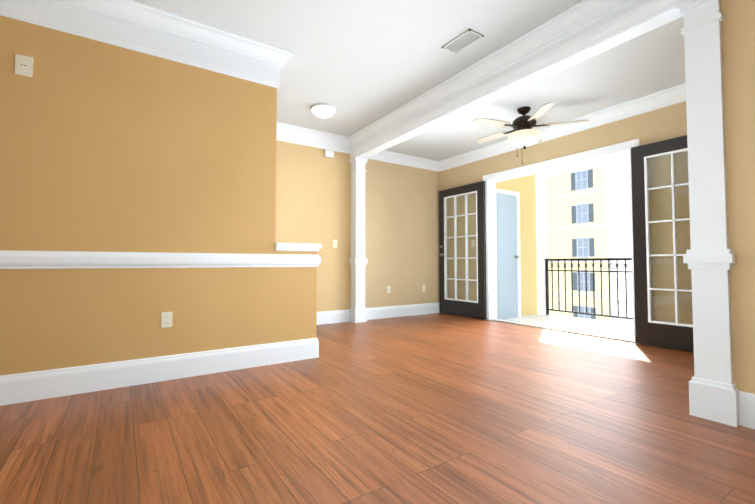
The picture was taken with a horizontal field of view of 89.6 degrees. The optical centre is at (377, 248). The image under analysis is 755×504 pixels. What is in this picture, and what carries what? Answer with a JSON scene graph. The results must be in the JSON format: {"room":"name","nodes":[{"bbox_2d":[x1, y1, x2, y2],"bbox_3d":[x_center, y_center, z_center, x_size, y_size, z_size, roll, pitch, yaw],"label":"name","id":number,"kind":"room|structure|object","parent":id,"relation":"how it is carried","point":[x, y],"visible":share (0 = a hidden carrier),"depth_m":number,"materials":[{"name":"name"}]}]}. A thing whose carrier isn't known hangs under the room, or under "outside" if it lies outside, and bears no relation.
{"room":"empty living room","nodes":[
{"label":"empty living room","id":0,"kind":"room"},
{"bbox_2d":[0,15,316,375],"bbox_3d":[-2.297,-0.407,2.490,4.090,2.750,0.120,1,-3,-34],"label":"wall","id":1,"kind":"structure","parent":0,"point":[105,147],"depth_m":2.76,"materials":[{"name":"paint"}]},
{"bbox_2d":[15,54,32,76],"bbox_3d":[-2.282,-1.184,2.451,0.085,0.130,0.010,1,-3,-34],"label":"plate","id":2,"kind":"object","parent":1,"relation":"attached to","point":[23,65],"visible":1,"depth_m":2.45,"materials":[{"name":"beige plastic"}]},
{"bbox_2d":[0,337,318,405],"bbox_3d":[-2.260,0.875,2.404,4.108,0.181,0.048,1,-3,-34],"label":"baseboard","id":3,"kind":"structure","parent":1,"relation":"attached to","point":[33,386],"depth_m":2.76,"materials":[{"name":"white wood"}]},
{"bbox_2d":[0,250,320,268],"bbox_3d":[-2.276,0.070,2.469,4.120,0.115,0.150,1,-3,-34],"label":"trim","id":4,"kind":"structure","parent":1,"relation":"attached to","point":[9,259],"depth_m":2.77,"materials":[{"name":"white wood"}]},
{"bbox_2d":[161,312,171,327],"bbox_3d":[-1.586,0.532,2.859,0.072,0.115,0.009,1,-3,-34],"label":"outlet","id":5,"kind":"object","parent":1,"relation":"attached to","point":[166,319],"visible":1,"depth_m":2.85,"materials":[{"name":"beige plastic"}]},
{"bbox_2d":[53,0,292,68],"bbox_3d":[-2.313,-1.721,2.408,3.678,0.130,0.138,1,-3,-34],"label":"crown molding","id":6,"kind":"structure","parent":1,"relation":"attached to","point":[129,11],"depth_m":2.93,"materials":[{"name":"white wood"}]},
{"bbox_2d":[275,243,321,250],"bbox_3d":[-0.754,-0.014,3.519,0.435,0.070,0.190,1,-3,-34],"label":"trim","id":7,"kind":"structure","parent":1,"relation":"on","point":[295,247],"depth_m":3.43,"materials":[{"name":"white wood"}]},
{"bbox_2d":[275,140,439,311],"bbox_3d":[-1.965,-0.323,4.783,7.610,2.750,0.150,1,-3,-34],"label":"wall","id":8,"kind":"structure","parent":0,"point":[402,229],"depth_m":5.92,"materials":[{"name":"paint"}]},
{"bbox_2d":[276,122,343,152],"bbox_3d":[-2.717,-1.656,4.168,5.220,0.130,0.108,1,-3,-34],"label":"crown molding","id":9,"kind":"structure","parent":8,"relation":"attached to","point":[281,128],"depth_m":5.33,"materials":[{"name":"white wood"}]},
{"bbox_2d":[324,150,333,157],"bbox_3d":[-0.706,-1.390,5.559,0.140,0.100,0.040,1,-3,-34],"label":"box","id":10,"kind":"object","parent":8,"relation":"attached to","point":[329,153],"visible":0.96,"depth_m":5.54,"materials":[{"name":"white plastic"}]},
{"bbox_2d":[333,240,336,247],"bbox_3d":[-0.624,-0.078,5.585,0.072,0.115,0.010,1,-3,-34],"label":"light switch","id":11,"kind":"object","parent":8,"relation":"attached to","point":[334,243],"visible":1,"depth_m":5.58,"materials":[{"name":"beige plastic"}]},
{"bbox_2d":[317,302,439,324],"bbox_3d":[-1.897,0.959,4.681,7.260,0.181,0.018,1,-3,-34],"label":"baseboard","id":12,"kind":"structure","parent":8,"relation":"attached to","point":[337,316],"depth_m":6.02,"materials":[{"name":"white wood"}]},
{"bbox_2d":[367,151,438,170],"bbox_3d":[0.446,-1.478,6.305,1.440,0.150,0.100,1,-3,-34],"label":"crown molding","id":13,"kind":"structure","parent":8,"relation":"attached to","point":[385,156],"depth_m":6.33,"materials":[{"name":"white wood"}]},
{"bbox_2d":[134,0,581,136],"bbox_3d":[0.037,-1.835,1.874,7.610,0.060,7.300,1,-3,-34],"label":"ceiling","id":14,"kind":"structure","parent":0,"point":[358,65],"depth_m":3.19,"materials":[{"name":"white paint"}]},
{"bbox_2d":[310,103,335,117],"bbox_3d":[-0.656,-1.653,4.600,0.310,0.105,0.310,1,-3,-34],"label":"hall ceiling light","id":15,"kind":"object","parent":14,"relation":"attached to","point":[323,110],"visible":0.98,"depth_m":4.51,"materials":[{"name":"white glass"}]},
{"bbox_2d":[442,28,483,53],"bbox_3d":[0.718,-1.750,3.213,0.170,0.012,0.320,1,-3,-34],"label":"ceiling vent","id":16,"kind":"object","parent":14,"relation":"in","point":[463,40],"visible":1,"depth_m":3.20,"materials":[{"name":"grey metal"}]},
{"bbox_2d":[0,313,754,503],"bbox_3d":[0.037,0.973,1.772,7.610,0.060,7.300,1,-3,-34],"label":"floor","id":17,"kind":"structure","parent":0,"point":[438,408],"depth_m":1.98,"materials":[{"name":"brown wood"}]},
{"bbox_2d":[349,157,367,322],"bbox_3d":[-0.294,-0.138,5.725,0.220,2.450,0.210,1,-3,-34],"label":"pilaster","id":18,"kind":"object","parent":17,"relation":"on","point":[358,260],"visible":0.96,"depth_m":5.66,"materials":[{"name":"white wood"}]},
{"bbox_2d":[675,0,738,426],"bbox_3d":[1.951,-0.267,2.217,0.230,2.450,0.220,1,-3,-34],"label":"column","id":19,"kind":"structure","parent":17,"relation":"on","point":[709,257],"depth_m":2.16,"materials":[{"name":"white wood"}]},
{"bbox_2d":[385,16,685,160],"bbox_3d":[1.586,-1.663,4.534,1.760,0.090,4.320,1,-3,-34],"label":"ceiling","id":20,"kind":"structure","parent":0,"point":[650,62],"depth_m":3.95,"materials":[{"name":"white paint"}]},
{"bbox_2d":[473,102,588,163],"bbox_3d":[1.664,-1.306,4.430,1.277,0.630,1.237,1,-3,-34],"label":"ceiling fan","id":21,"kind":"object","parent":20,"relation":"hanging from","point":[523,134],"visible":1,"depth_m":4.29,"materials":[{"name":"brown metal"}]},
{"bbox_2d":[439,101,692,323],"bbox_3d":[2.413,-0.316,4.966,0.150,2.750,4.450,1,-3,-34],"label":"wall","id":22,"kind":"structure","parent":0,"point":[664,123],"depth_m":4.16,"materials":[{"name":"paint"}]},
{"bbox_2d":[439,181,486,319],"bbox_3d":[1.358,0.029,6.245,0.102,2.130,0.990,1,-3,-34],"label":"door leaf","id":23,"kind":"structure","parent":22,"relation":"in","point":[467,307],"depth_m":6.17,"materials":[{"name":"black wood"}]},
{"bbox_2d":[483,139,639,343],"bbox_3d":[2.352,-0.047,5.084,0.228,2.260,2.170,1,-3,-34],"label":"door frame","id":24,"kind":"structure","parent":22,"relation":"attached to","point":[601,153],"depth_m":5.30,"materials":[{"name":"white"}]},
{"bbox_2d":[438,83,685,171],"bbox_3d":[2.273,-1.526,4.994,0.100,0.150,4.320,1,-3,-34],"label":"crown molding","id":25,"kind":"structure","parent":22,"relation":"attached to","point":[670,96],"depth_m":4.54,"materials":[{"name":"white wood"}]},
{"bbox_2d":[631,135,693,351],"bbox_3d":[3.060,-0.063,3.727,0.102,2.130,0.990,1,-3,-34],"label":"door leaf","id":26,"kind":"structure","parent":22,"relation":"in","point":[676,334],"depth_m":3.99,"materials":[{"name":"black wood"}]},
{"bbox_2d":[721,0,754,393],"bbox_3d":[2.740,-0.459,1.073,0.110,2.750,2.630,1,-3,-34],"label":"wall","id":27,"kind":"structure","parent":0,"point":[738,37],"depth_m":2.08,"materials":[{"name":"paint"}]},
{"bbox_2d":[341,0,674,158],"bbox_3d":[1.461,-1.704,2.863,0.198,0.130,6.950,1,-3,-34],"label":"crown molding","id":28,"kind":"structure","parent":27,"relation":"attached to","point":[577,15],"depth_m":3.38,"materials":[{"name":"white wood"}]},
{"bbox_2d":[354,0,681,157],"bbox_3d":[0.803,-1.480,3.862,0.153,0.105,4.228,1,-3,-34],"label":"ceiling beam","id":29,"kind":"structure","parent":27,"relation":"attached to","point":[636,15],"depth_m":3.06,"materials":[{"name":"white"}]},
{"bbox_2d":[738,391,754,428],"bbox_3d":[2.687,0.824,0.991,0.018,0.181,2.630,1,-3,-34],"label":"baseboard","id":30,"kind":"structure","parent":27,"relation":"attached to","point":[746,400],"depth_m":2.03,"materials":[{"name":"white wood"}]},
{"label":"outside","id":31,"kind":"structure","parent":0,"visible":0},
{"bbox_2d":[506,314,633,337],"bbox_3d":[3.654,1.138,4.514,1.460,0.130,4.600,1,-3,-34],"label":"floor","id":32,"kind":"structure","parent":31,"point":[612,328],"depth_m":5.69,"materials":[{"name":"white concrete"}]},
{"bbox_2d":[536,177,547,314],"bbox_3d":[2.940,-0.059,6.786,0.150,2.430,0.110,1,-3,-34],"label":"post","id":33,"kind":"object","parent":32,"relation":"on","point":[541,213],"visible":0.93,"depth_m":6.74,"materials":[{"name":"white"}]},
{"bbox_2d":[545,258,632,319],"bbox_3d":[4.207,0.596,4.859,0.050,0.980,4.434,1,-3,-34],"label":"balcony railing","id":34,"kind":"object","parent":32,"relation":"on","point":[571,270],"visible":0.46,"depth_m":6.12,"materials":[{"name":"black metal"}]},
{"bbox_3d":[-2.991,-0.509,-0.312,0.200,2.750,7.150,1,-3,-34],"label":"wall","id":35,"kind":"structure","parent":0,"visible":0},
{"bbox_2d":[0,0,280,88],"bbox_3d":[-2.414,-1.569,2.379,3.724,0.185,0.064,1,-3,-34],"label":"trim","id":36,"kind":"structure","parent":35,"relation":"attached to","point":[58,16],"depth_m":2.79,"materials":[{"name":"white wood"}]},
{"bbox_3d":[7.855,11.055,27.884,32.200,0.300,58.000,1,-3,-34],"label":"street","id":37,"kind":"object","parent":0,"visible":0},
{"bbox_2d":[613,162,632,323],"bbox_3d":[31.094,-0.858,27.731,6.350,23.500,23.200,1,-3,-34],"label":"building","id":38,"kind":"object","parent":37,"relation":"on","point":[622,209],"visible":0.02,"depth_m":35.09,"materials":[{"name":"white paint"}]},
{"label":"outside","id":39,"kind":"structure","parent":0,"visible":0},
{"bbox_2d":[496,174,537,315],"bbox_3d":[2.324,-0.114,6.529,1.460,2.780,0.150,1,-3,-34],"label":"wall","id":40,"kind":"structure","parent":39,"point":[525,187],"depth_m":6.64,"materials":[{"name":"yellow paint"}]},
{"bbox_2d":[496,189,520,318],"bbox_3d":[2.124,0.083,6.229,0.730,2.105,0.110,1,-3,-34],"label":"door","id":41,"kind":"structure","parent":40,"relation":"in","point":[508,253],"depth_m":6.27,"materials":[{"name":"blue"}]},
{"bbox_2d":[536,154,628,177],"bbox_3d":[4.197,-1.452,4.976,0.150,0.220,4.600,1,-3,-34],"label":"header","id":42,"kind":"object","parent":40,"relation":"attached to","point":[596,164],"visible":0.11,"depth_m":6.12,"materials":[{"name":"white"}]},
{"bbox_2d":[546,166,609,320],"bbox_3d":[17.376,0.700,49.775,6.350,22.000,27.240,1,-3,-34],"label":"building","id":43,"kind":"structure","parent":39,"point":[577,224],"depth_m":39.48,"materials":[{"name":"beige paint"}]},
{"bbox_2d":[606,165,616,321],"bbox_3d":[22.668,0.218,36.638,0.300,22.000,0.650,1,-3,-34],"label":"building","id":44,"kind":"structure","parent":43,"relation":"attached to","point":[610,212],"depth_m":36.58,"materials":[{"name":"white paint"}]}
]}

